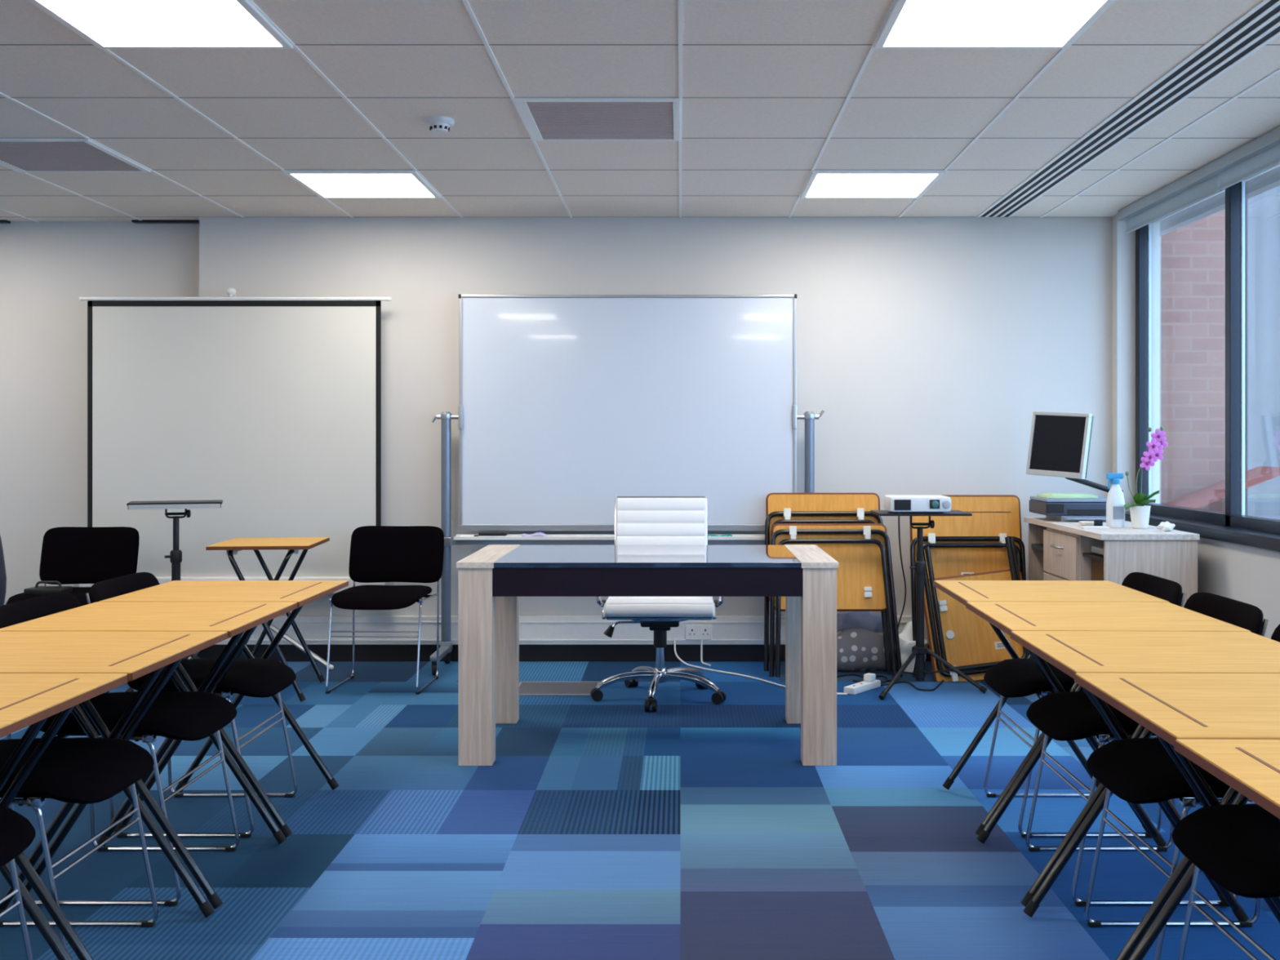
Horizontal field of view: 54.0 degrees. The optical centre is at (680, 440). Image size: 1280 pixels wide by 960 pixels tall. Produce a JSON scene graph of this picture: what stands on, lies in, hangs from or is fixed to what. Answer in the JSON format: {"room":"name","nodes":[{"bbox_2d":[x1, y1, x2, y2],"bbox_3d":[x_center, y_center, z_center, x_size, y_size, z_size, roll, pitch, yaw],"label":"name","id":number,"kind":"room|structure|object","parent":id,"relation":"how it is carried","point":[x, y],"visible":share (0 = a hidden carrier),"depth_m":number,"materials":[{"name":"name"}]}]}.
{"room":"classroom","nodes":[
{"label":"classroom","id":0,"kind":"room"},
{"bbox_2d":[0,221,199,604],"bbox_3d":[-4.220,-0.108,7.110,3.160,2.636,0.160,0,0,0],"label":"wall","id":1,"kind":"structure","parent":0,"point":[46,267],"depth_m":7.03,"materials":[{"name":"paint"}]},
{"bbox_2d":[0,219,199,223],"bbox_3d":[-4.120,-1.220,7.005,2.960,0.012,0.050,0,0,0],"label":"trim","id":2,"kind":"structure","parent":1,"relation":"attached to","point":[2,221],"depth_m":6.98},
{"bbox_2d":[0,657,1279,959],"bbox_3d":[-1.650,1.285,1.611,8.700,0.150,11.377,0,0,0],"label":"floor","id":3,"kind":"structure","parent":0,"point":[694,827],"depth_m":3.75,"materials":[{"name":"carpet"}]},
{"bbox_2d":[0,806,35,959],"bbox_3d":[-1.555,0.826,2.345,0.560,0.768,0.485,0,0,0],"label":"chair","id":4,"kind":"object","parent":3,"relation":"on","point":[17,833],"visible":1,"depth_m":2.49,"materials":[{"name":"black fabric"}]},
{"bbox_2d":[0,673,128,959],"bbox_3d":[-1.453,0.844,2.333,0.607,0.720,0.567,0,0,0],"label":"folding table","id":5,"kind":"object","parent":3,"relation":"on","point":[26,700],"visible":0.99,"depth_m":2.50,"materials":[{"name":"wood"}]},
{"bbox_2d":[5,526,139,605],"bbox_3d":[-2.986,0.826,6.160,0.485,0.768,0.560,0,0,-2],"label":"chair","id":6,"kind":"object","parent":3,"relation":"on","point":[70,555],"visible":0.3,"depth_m":6.37,"materials":[{"name":"black fabric"}]},
{"bbox_2d":[23,581,72,595],"bbox_3d":[-3.040,0.707,6.040,0.180,0.061,0.120,0,0,0],"label":"bag","id":7,"kind":"object","parent":6,"relation":"on","point":[37,590],"visible":0.95,"depth_m":5.99,"materials":[{"name":"black fabric"}]},
{"bbox_2d":[0,737,158,951],"bbox_3d":[-1.555,0.826,2.910,0.560,0.768,0.485,0,0,0],"label":"chair","id":8,"kind":"object","parent":3,"relation":"on","point":[82,771],"visible":0.95,"depth_m":2.88,"materials":[{"name":"black fabric"}]},
{"bbox_2d":[0,631,228,959],"bbox_3d":[-1.453,0.844,2.911,0.607,0.720,0.567,0,0,0],"label":"folding table","id":9,"kind":"object","parent":3,"relation":"on","point":[136,654],"visible":0.84,"depth_m":2.92,"materials":[{"name":"wood"}]},
{"bbox_2d":[0,591,239,906],"bbox_3d":[-1.555,0.826,3.485,0.560,0.768,0.485,0,0,0],"label":"chair","id":10,"kind":"object","parent":3,"relation":"on","point":[191,716],"visible":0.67,"depth_m":3.45,"materials":[{"name":"black fabric"}]},
{"bbox_2d":[0,601,297,909],"bbox_3d":[-1.453,0.844,3.489,0.607,0.720,0.567,0,0,0],"label":"folding table","id":11,"kind":"object","parent":3,"relation":"on","point":[235,618],"visible":0.6,"depth_m":3.41,"materials":[{"name":"wood"}]},
{"bbox_2d":[124,499,222,692],"bbox_3d":[-2.474,0.756,6.247,0.490,0.908,0.509,0,0,-19],"label":"stand","id":12,"kind":"object","parent":3,"relation":"on","point":[175,555],"visible":0.62,"depth_m":6.17,"materials":[{"name":"black metal"}]},
{"bbox_2d":[126,499,222,509],"bbox_3d":[-2.489,0.317,6.196,0.430,0.030,0.228,0,0,-19],"label":"tray","id":13,"kind":"object","parent":12,"relation":"on","point":[162,504],"depth_m":6.11,"materials":[{"name":"silver metal"}]},
{"bbox_2d":[85,572,297,837],"bbox_3d":[-1.555,0.826,4.045,0.560,0.768,0.485,0,0,0],"label":"chair","id":14,"kind":"object","parent":3,"relation":"on","point":[247,677],"visible":0.56,"depth_m":4.00,"materials":[{"name":"black fabric"}]},
{"bbox_2d":[99,580,348,837],"bbox_3d":[-1.453,0.844,4.067,0.607,0.720,0.567,0,0,0],"label":"folding table","id":15,"kind":"object","parent":3,"relation":"on","point":[301,592],"visible":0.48,"depth_m":4.01,"materials":[{"name":"brown wood"}]},
{"bbox_2d":[73,287,393,670],"bbox_3d":[-2.405,0.193,6.728,1.700,2.033,0.264,0,0,0],"label":"projection screen","id":16,"kind":"object","parent":3,"relation":"on","point":[269,408],"visible":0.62,"depth_m":6.77,"materials":[{"name":"fabric"}]},
{"bbox_2d":[205,537,329,702],"bbox_3d":[-1.955,0.843,5.990,0.458,0.721,0.503,0,0,-5],"label":"folding table","id":17,"kind":"object","parent":3,"relation":"on","point":[232,546],"visible":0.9,"depth_m":5.88,"materials":[{"name":"brown wood"}]},
{"bbox_2d":[325,525,444,694],"bbox_3d":[-1.461,0.826,6.230,0.485,0.768,0.560,0,0,2],"label":"chair","id":18,"kind":"object","parent":3,"relation":"on","point":[378,553],"visible":1,"depth_m":6.42,"materials":[{"name":"fabric"}]},
{"bbox_2d":[519,681,599,696],"bbox_3d":[-0.600,1.206,6.100,0.400,0.008,0.330,0,0,0],"label":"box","id":19,"kind":"object","parent":3,"relation":"on","point":[526,688],"visible":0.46,"depth_m":6.10,"materials":[{"name":"metal"}]},
{"bbox_2d":[430,293,824,675],"bbox_3d":[-0.283,0.212,6.630,2.119,1.996,0.402,0,0,0],"label":"whiteboard","id":20,"kind":"object","parent":3,"relation":"on","point":[569,406],"visible":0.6,"depth_m":6.75,"materials":[{"name":"plastic"}]},
{"bbox_2d":[459,534,478,536],"bbox_3d":[-1.123,0.513,6.700,0.105,0.017,0.018,0,0,0],"label":"marker","id":21,"kind":"object","parent":20,"relation":"on","point":[460,535],"visible":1,"depth_m":6.69,"materials":[{"name":"white plastic"}]},
{"bbox_2d":[478,531,507,536],"bbox_3d":[-1.000,0.505,6.700,0.150,0.034,0.048,0,0,0],"label":"eraser","id":22,"kind":"object","parent":20,"relation":"on","point":[481,533],"visible":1,"depth_m":6.68,"materials":[{"name":"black plastic"}]},
{"bbox_2d":[521,532,546,536],"bbox_3d":[-0.780,0.509,6.700,0.130,0.036,0.060,0,0,0],"label":"folded cloth","id":23,"kind":"object","parent":20,"relation":"on","point":[537,534],"visible":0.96,"depth_m":6.67,"materials":[{"name":"white fabric"}]},
{"bbox_2d":[453,534,764,539],"bbox_3d":[-0.283,0.516,6.698,1.840,0.023,0.084,0,0,0],"label":"tray","id":24,"kind":"object","parent":20,"relation":"on","point":[509,536],"depth_m":6.66,"materials":[{"name":"white plastic"}]},
{"bbox_2d":[707,534,732,536],"bbox_3d":[0.210,0.511,6.700,0.137,0.018,0.044,0,0,0],"label":"marker","id":25,"kind":"object","parent":20,"relation":"on","point":[708,535],"visible":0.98,"depth_m":6.70,"materials":[{"name":"plastic"}]},
{"bbox_2d":[456,544,838,765],"bbox_3d":[-0.122,0.832,5.059,1.420,0.757,0.793,0,0,0],"label":"desk","id":26,"kind":"object","parent":3,"relation":"on","point":[492,580],"visible":1,"depth_m":4.67,"materials":[{"name":"grey wood"}]},
{"bbox_2d":[590,496,726,711],"bbox_3d":[-0.103,0.743,5.902,0.635,0.934,0.658,0,0,0],"label":"office chair","id":27,"kind":"object","parent":3,"relation":"on","point":[638,520],"visible":0.76,"depth_m":5.89,"materials":[{"name":"white leather"}]},
{"bbox_2d":[674,638,847,695],"bbox_3d":[0.349,1.144,6.368,0.095,0.131,1.209,0,0,-43],"label":"cable","id":28,"kind":"object","parent":3,"relation":"on","point":[675,651],"visible":0.7,"depth_m":6.50,"materials":[{"name":"white plastic"}]},
{"bbox_2d":[764,493,892,671],"bbox_3d":[0.774,0.738,6.576,0.685,0.920,0.217,0,0,0],"label":"table","id":29,"kind":"object","parent":3,"relation":"on","point":[780,508],"visible":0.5,"depth_m":6.65,"materials":[{"name":"brown wood"}]},
{"bbox_2d":[768,523,902,677],"bbox_3d":[0.785,0.814,6.399,0.675,0.768,0.193,0,0,0],"label":"table","id":30,"kind":"object","parent":3,"relation":"on","point":[862,552],"visible":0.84,"depth_m":6.43,"materials":[{"name":"brown wood"}]},
{"bbox_2d":[836,626,886,671],"bbox_3d":[0.926,1.099,6.630,0.444,0.221,0.235,0,0,0],"label":"bag","id":31,"kind":"object","parent":3,"relation":"on","point":[858,649],"visible":0.75,"depth_m":6.54,"materials":[{"name":"fabric"}]},
{"bbox_2d":[836,611,882,632],"bbox_3d":[0.984,0.967,6.757,0.309,0.166,0.148,0,0,0],"label":"plastic bag","id":32,"kind":"object","parent":31,"relation":"on","point":[868,620],"visible":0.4,"depth_m":6.71,"materials":[{"name":"plastic"}]},
{"bbox_2d":[844,672,880,694],"bbox_3d":[0.882,1.175,6.080,0.060,0.070,0.260,0,0,38],"label":"power strip","id":33,"kind":"object","parent":3,"relation":"on","point":[869,682],"visible":1,"depth_m":6.07,"materials":[{"name":"white plastic"}]},
{"bbox_2d":[836,673,888,683],"bbox_3d":[0.961,1.204,6.345,0.210,0.008,0.310,0,0,-34],"label":"cable","id":34,"kind":"object","parent":3,"relation":"on","point":[846,674],"visible":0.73,"depth_m":6.42,"materials":[{"name":"black plastic"}]},
{"bbox_2d":[853,679,943,690],"bbox_3d":[1.227,1.204,6.291,0.613,0.008,0.391,0,0,-32],"label":"cable","id":35,"kind":"object","parent":3,"relation":"on","point":[858,681],"visible":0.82,"depth_m":6.19,"materials":[{"name":"black plastic"}]},
{"bbox_2d":[898,622,928,674],"bbox_3d":[1.213,1.081,6.560,0.168,0.259,0.178,0,0,-39],"label":"bag","id":36,"kind":"object","parent":3,"relation":"on","point":[906,642],"visible":0.45,"depth_m":6.52,"materials":[{"name":"plastic"}]},
{"bbox_2d":[870,510,987,700],"bbox_3d":[1.133,0.779,6.147,0.564,0.862,0.498,0,0,-16],"label":"stand","id":37,"kind":"object","parent":3,"relation":"on","point":[919,649],"visible":0.99,"depth_m":6.10,"materials":[{"name":"black metal"}]},
{"bbox_2d":[880,515,906,682],"bbox_3d":[1.073,0.757,6.294,0.147,0.901,0.215,0,0,21],"label":"cable","id":38,"kind":"object","parent":37,"relation":"hanging from","point":[902,611],"visible":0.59,"depth_m":6.36,"materials":[{"name":"black plastic"}]},
{"bbox_2d":[884,494,951,513],"bbox_3d":[1.140,0.308,6.044,0.290,0.081,0.224,0,0,0],"label":"projector","id":39,"kind":"object","parent":37,"relation":"on","point":[897,504],"visible":1,"depth_m":5.94,"materials":[{"name":"white plastic"}]},
{"bbox_2d":[893,499,911,510],"bbox_3d":[1.052,0.306,5.942,0.079,0.051,0.010,0,0,0],"label":"vent","id":40,"kind":"object","parent":39,"relation":"attached to","point":[899,504],"depth_m":5.94,"materials":[{"name":"black plastic"}]},
{"bbox_2d":[870,510,972,515],"bbox_3d":[1.168,0.354,6.120,0.440,0.012,0.300,0,0,0],"label":"tray","id":41,"kind":"object","parent":37,"relation":"on","point":[880,513],"depth_m":5.97,"materials":[{"name":"black plastic"}]},
{"bbox_2d":[909,494,1026,670],"bbox_3d":[1.510,0.744,6.575,0.604,0.908,0.215,0,0,0],"label":"table","id":42,"kind":"object","parent":3,"relation":"on","point":[958,545],"visible":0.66,"depth_m":6.63,"materials":[{"name":"brown wood"}]},
{"bbox_2d":[923,536,1029,681],"bbox_3d":[1.503,0.862,6.330,0.579,0.748,0.152,0,0,0],"label":"table","id":43,"kind":"object","parent":3,"relation":"on","point":[957,634],"visible":0.49,"depth_m":6.33,"materials":[{"name":"brown wood"}]},
{"bbox_2d":[933,580,1170,835],"bbox_3d":[1.176,0.844,4.067,0.607,0.720,0.567,0,0,1],"label":"folding table","id":44,"kind":"object","parent":3,"relation":"on","point":[963,591],"visible":0.55,"depth_m":4.05,"materials":[{"name":"brown wood"}]},
{"bbox_2d":[983,572,1186,837],"bbox_3d":[1.285,0.826,4.045,0.560,0.768,0.485,0,0,0],"label":"chair","id":45,"kind":"object","parent":3,"relation":"on","point":[1011,677],"visible":0.44,"depth_m":3.99,"materials":[{"name":"black fabric"}]},
{"bbox_2d":[965,601,1250,906],"bbox_3d":[1.157,0.844,3.489,0.607,0.720,0.567,0,0,1],"label":"folding table","id":46,"kind":"object","parent":3,"relation":"on","point":[1007,616],"visible":0.59,"depth_m":3.45,"materials":[{"name":"wood"}]},
{"bbox_2d":[1023,516,1199,607],"bbox_3d":[2.047,0.810,6.104,0.445,0.800,1.232,0,0,0],"label":"desk","id":47,"kind":"object","parent":3,"relation":"on","point":[1058,550],"visible":0.41,"depth_m":5.55,"materials":[{"name":"grey wood"}]},
{"bbox_2d":[1031,543,1043,551],"bbox_3d":[2.030,0.560,6.565,0.320,0.020,0.250,0,0,0],"label":"shelf","id":48,"kind":"object","parent":47,"relation":"attached to","point":[1034,547],"depth_m":6.63,"materials":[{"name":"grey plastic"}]},
{"bbox_2d":[1028,496,1106,521],"bbox_3d":[2.030,0.352,6.460,0.380,0.115,0.360,0,0,0],"label":"printer","id":49,"kind":"object","parent":47,"relation":"on","point":[1061,509],"visible":0.77,"depth_m":6.33,"materials":[{"name":"grey plastic"}]},
{"bbox_2d":[1036,493,1097,497],"bbox_3d":[1.990,0.284,6.465,0.260,0.018,0.190,0,0,0],"label":"paper stack","id":50,"kind":"object","parent":49,"relation":"on","point":[1044,495],"visible":1,"depth_m":6.38,"materials":[{"name":"paper"}]},
{"bbox_2d":[1045,515,1106,521],"bbox_3d":[2.045,0.395,6.440,0.250,0.030,0.320,0,0,0],"label":"paper tray","id":51,"kind":"object","parent":49,"relation":"on","point":[1058,517],"depth_m":6.32,"materials":[{"name":"silver metal"}]},
{"bbox_2d":[1026,411,1123,493],"bbox_3d":[2.016,0.129,6.415,0.483,0.562,0.248,0,0,15],"label":"monitor","id":52,"kind":"object","parent":47,"relation":"on","point":[1060,442],"visible":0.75,"depth_m":6.42,"materials":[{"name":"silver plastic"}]},
{"bbox_2d":[1079,520,1093,525],"bbox_3d":[1.965,0.401,6.050,0.090,0.018,0.090,0,0,0],"label":"saucer","id":53,"kind":"object","parent":47,"relation":"on","point":[1082,522],"visible":0.84,"depth_m":6.03,"materials":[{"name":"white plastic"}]},
{"bbox_2d":[1082,552,1103,561],"bbox_3d":[2.035,0.532,5.700,0.310,0.015,0.340,0,0,0],"label":"shelf","id":54,"kind":"object","parent":47,"relation":"attached to","point":[1093,557],"depth_m":5.78,"materials":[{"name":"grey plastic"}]},
{"bbox_2d":[1080,525,1109,528],"bbox_3d":[1.935,0.406,5.860,0.120,0.009,0.050,0,0,0],"label":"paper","id":55,"kind":"object","parent":47,"relation":"on","point":[1082,526],"visible":1,"depth_m":5.83,"materials":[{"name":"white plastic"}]},
{"bbox_2d":[1091,546,1103,555],"bbox_3d":[2.027,0.505,5.720,0.245,0.030,0.240,0,0,0],"label":"dvd player","id":56,"kind":"object","parent":47,"relation":"on","point":[1097,549],"visible":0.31,"depth_m":5.75},
{"bbox_2d":[1093,519,1102,525],"bbox_3d":[1.980,0.393,5.950,0.040,0.034,0.040,0,0,0],"label":"pot","id":57,"kind":"object","parent":47,"relation":"on","point":[1097,522],"visible":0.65,"depth_m":5.93,"materials":[{"name":"black plastic"}]},
{"bbox_2d":[1023,516,1199,540],"bbox_3d":[2.054,0.423,6.104,0.432,0.026,1.232,0,0,0],"label":"countertop","id":58,"kind":"structure","parent":47,"relation":"on","point":[1126,533],"depth_m":5.63,"materials":[{"name":"grey wood"}]},
{"bbox_2d":[1106,472,1124,527],"bbox_3d":[2.055,0.282,5.929,0.084,0.256,0.086,0,0,0],"label":"spray bottle","id":59,"kind":"object","parent":47,"relation":"on","point":[1115,508],"visible":1,"depth_m":5.90,"materials":[{"name":"white plastic"}]},
{"bbox_2d":[1124,426,1168,528],"bbox_3d":[2.165,0.172,5.836,0.195,0.476,0.133,0,0,15],"label":"potted orchid","id":60,"kind":"object","parent":47,"relation":"on","point":[1140,513],"visible":1,"depth_m":5.82,"materials":[{"name":"purple plant"}]},
{"bbox_2d":[1156,521,1175,531],"bbox_3d":[2.191,0.387,5.660,0.057,0.045,0.074,0,0,-44],"label":"crumpled tissue","id":61,"kind":"object","parent":47,"relation":"on","point":[1166,526],"visible":1,"depth_m":5.64,"materials":[{"name":"paper"}]},
{"bbox_2d":[1009,631,1279,959],"bbox_3d":[1.139,0.844,2.911,0.607,0.720,0.567,0,0,1],"label":"folding table","id":62,"kind":"object","parent":3,"relation":"on","point":[1072,652],"visible":0.74,"depth_m":2.89,"materials":[{"name":"wood"}]},
{"bbox_2d":[1025,591,1268,906],"bbox_3d":[1.273,0.826,3.485,0.560,0.768,0.485,0,0,0],"label":"chair","id":63,"kind":"object","parent":3,"relation":"on","point":[1063,716],"visible":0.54,"depth_m":3.44,"materials":[{"name":"black fabric"}]},
{"bbox_2d":[1074,673,1279,959],"bbox_3d":[1.121,0.844,2.333,0.607,0.720,0.567,0,0,1],"label":"folding table","id":64,"kind":"object","parent":3,"relation":"on","point":[1173,707],"visible":0.66,"depth_m":2.38,"materials":[{"name":"wood"}]},
{"bbox_2d":[1084,623,1279,959],"bbox_3d":[1.261,0.826,2.910,0.560,0.768,0.485,0,0,0],"label":"chair","id":65,"kind":"object","parent":3,"relation":"on","point":[1137,771],"visible":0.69,"depth_m":2.88,"materials":[{"name":"black fabric"}]},
{"bbox_2d":[1172,804,1279,959],"bbox_3d":[1.249,0.826,2.345,0.560,0.768,0.485,0,0,0],"label":"chair","id":66,"kind":"object","parent":3,"relation":"on","point":[1236,846],"visible":0.98,"depth_m":2.36,"materials":[{"name":"black fabric"}]},
{"bbox_2d":[1173,738,1279,818],"bbox_3d":[1.102,0.844,1.755,0.607,0.720,0.567,0,0,1],"label":"folding table","id":67,"kind":"object","parent":3,"relation":"on","point":[1251,767],"visible":1,"depth_m":1.89,"materials":[{"name":"wood"}]},
{"bbox_3d":[-3.020,0.826,4.900,0.560,0.768,0.485,0,0,0],"label":"chair","id":68,"kind":"object","parent":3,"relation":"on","visible":0},
{"bbox_2d":[0,535,6,605],"bbox_3d":[-2.796,0.492,4.880,0.300,0.500,0.240,0,0,-10],"label":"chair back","id":69,"kind":"object","parent":68,"relation":"on","point":[2,569],"visible":0.86,"depth_m":4.92,"materials":[{"name":"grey fabric"}]},
{"bbox_2d":[0,0,1279,222],"bbox_3d":[-1.600,-1.299,1.695,8.400,0.154,10.990,0,0,0],"label":"ceiling","id":70,"kind":"structure","parent":0,"point":[771,94],"depth_m":4.61,"materials":[{"name":"tile"}]},
{"bbox_2d":[0,137,151,172],"bbox_3d":[-2.700,-1.220,5.390,0.600,0.012,0.600,0,0,0],"label":"ceiling vent","id":71,"kind":"object","parent":70,"relation":"in","point":[16,154],"visible":1,"depth_m":5.38,"materials":[{"name":"white metal"}]},
{"bbox_2d":[27,0,293,48],"bbox_3d":[-1.500,-1.219,3.590,0.600,0.014,0.600,0,0,0],"label":"recessed light","id":72,"kind":"object","parent":70,"relation":"in","point":[104,24],"visible":1,"depth_m":3.66,"materials":[{"name":"white plastic"}]},
{"bbox_2d":[283,169,440,198],"bbox_3d":[-1.500,-1.219,5.990,0.600,0.014,0.600,0,0,0],"label":"recessed light","id":73,"kind":"object","parent":70,"relation":"in","point":[325,184],"visible":1,"depth_m":5.94,"materials":[{"name":"white plastic"}]},
{"bbox_2d":[425,115,454,133],"bbox_3d":[-0.920,-1.201,4.800,0.110,0.050,0.110,0,0,0],"label":"smoke detector","id":74,"kind":"object","parent":70,"relation":"attached to","point":[437,124],"visible":1,"depth_m":4.77,"materials":[{"name":"white plastic"}]},
{"bbox_2d":[512,97,679,140],"bbox_3d":[-0.300,-1.220,4.790,0.600,0.012,0.600,0,0,0],"label":"ceiling vent","id":75,"kind":"object","parent":70,"relation":"in","point":[544,118],"visible":1,"depth_m":4.74,"materials":[{"name":"white metal"}]},
{"bbox_2d":[800,169,945,198],"bbox_3d":[0.900,-1.219,5.990,0.600,0.014,0.600,0,0,0],"label":"recessed light","id":76,"kind":"object","parent":70,"relation":"in","point":[821,184],"visible":1,"depth_m":5.94,"materials":[{"name":"white plastic"}]},
{"bbox_2d":[874,0,1115,48],"bbox_3d":[0.900,-1.219,3.590,0.600,0.014,0.600,0,0,0],"label":"recessed light","id":77,"kind":"object","parent":70,"relation":"in","point":[910,24],"visible":1,"depth_m":3.66,"materials":[{"name":"white plastic"}]},
{"bbox_2d":[977,0,1279,217],"bbox_3d":[1.715,-1.224,1.835,0.187,0.005,10.070,0,0,0],"label":"ceiling vent","id":78,"kind":"object","parent":70,"relation":"in","point":[1260,24],"visible":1,"depth_m":4.50,"materials":[{"name":"white metal"}]},
{"bbox_2d":[199,217,1112,615],"bbox_3d":[-0.020,-0.108,7.040,5.240,2.636,0.300,0,0,0],"label":"wall","id":79,"kind":"structure","parent":0,"point":[928,348],"depth_m":6.89,"materials":[{"name":"paint"}]},
{"bbox_2d":[198,644,931,661],"bbox_3d":[-0.135,1.163,6.880,5.010,0.095,0.020,0,0,0],"label":"baseboard","id":80,"kind":"structure","parent":79,"relation":"attached to","point":[290,652],"depth_m":6.87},
{"bbox_2d":[214,615,928,644],"bbox_3d":[-0.285,1.037,6.865,4.710,0.154,0.050,0,0,0],"label":"baseboard","id":81,"kind":"structure","parent":79,"relation":"attached to","point":[314,629],"depth_m":6.84,"materials":[{"name":"white plastic"}]},
{"bbox_2d":[685,624,711,639],"bbox_3d":[0.100,1.045,6.837,0.144,0.080,0.014,0,0,0],"label":"wall socket","id":82,"kind":"object","parent":79,"relation":"attached to","point":[693,632],"visible":1,"depth_m":6.83,"materials":[{"name":"plastic"}]},
{"bbox_2d":[700,640,711,666],"bbox_3d":[0.132,1.147,6.775,0.019,0.124,0.124,0,0,-22],"label":"cable","id":83,"kind":"object","parent":82,"relation":"attached to","point":[701,643],"visible":1,"depth_m":6.82,"materials":[{"name":"white plastic"}]},
{"bbox_2d":[1112,164,1279,639],"bbox_3d":[2.485,-0.108,1.645,0.230,2.636,10.490,0,0,0],"label":"wall","id":84,"kind":"structure","parent":0,"point":[1250,575],"depth_m":6.81,"materials":[{"name":"paint"}]},
{"bbox_2d":[1135,188,1230,525],"bbox_3d":[2.498,-0.390,6.218,0.065,1.600,1.175,0,0,0],"label":"window","id":85,"kind":"structure","parent":84,"relation":"in","point":[1143,234],"depth_m":6.75,"materials":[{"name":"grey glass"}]},
{"bbox_2d":[1117,126,1279,233],"bbox_3d":[2.368,-1.161,2.050,0.075,0.126,9.300,0,0,0],"label":"roller blind","id":86,"kind":"object","parent":84,"relation":"attached to","point":[1262,153],"visible":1,"depth_m":5.60,"materials":[{"name":"fabric"}]},
{"bbox_2d":[1124,511,1279,551],"bbox_3d":[2.404,0.410,2.105,0.132,0.050,9.410,0,0,0],"label":"window sill","id":87,"kind":"structure","parent":84,"relation":"attached to","point":[1258,539],"depth_m":5.45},
{"bbox_2d":[1160,166,1279,235],"bbox_3d":[2.710,-1.238,2.300,0.060,0.145,11.600,0,0,0],"label":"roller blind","id":88,"kind":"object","parent":84,"relation":"attached to","point":[1269,180],"depth_m":6.33,"materials":[{"name":"white fabric"}]},
{"bbox_2d":[1225,163,1279,533],"bbox_3d":[2.498,-0.390,5.067,0.065,1.600,1.235,0,0,0],"label":"window","id":89,"kind":"structure","parent":84,"relation":"in","point":[1235,193],"depth_m":5.63,"materials":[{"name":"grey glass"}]},
{"label":"outside","id":90,"kind":"structure","parent":0,"visible":0},
{"bbox_3d":[21.400,4.310,5.000,37.200,0.200,70.000,0,0,0],"label":"ground","id":91,"kind":"structure","parent":90,"visible":0},
{"bbox_2d":[1160,235,1160,503],"bbox_3d":[2.900,-0.290,8.190,0.400,9.000,0.220,0,0,0],"label":"column","id":92,"kind":"structure","parent":91,"relation":"on","point":[1160,236],"depth_m":8.10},
{"bbox_2d":[1160,208,1225,512],"bbox_3d":[3.400,-0.290,8.600,0.600,9.000,0.600,0,0,0],"label":"brick wall","id":93,"kind":"structure","parent":91,"relation":"on","point":[1193,255],"depth_m":8.30,"materials":[{"name":"brick"}]},
{"bbox_2d":[1164,466,1279,508],"bbox_3d":[3.450,2.190,8.075,0.700,4.040,0.350,0,0,0],"label":"roof","id":94,"kind":"structure","parent":91,"relation":"on","point":[1260,474],"depth_m":7.98,"materials":[{"name":"red tile"}]},
{"bbox_2d":[1244,185,1279,519],"bbox_3d":[5.350,-0.790,10.370,3.300,10.000,0.460,0,0,0],"label":"cladding","id":95,"kind":"object","parent":91,"relation":"on","point":[1262,211],"visible":0.19,"depth_m":10.20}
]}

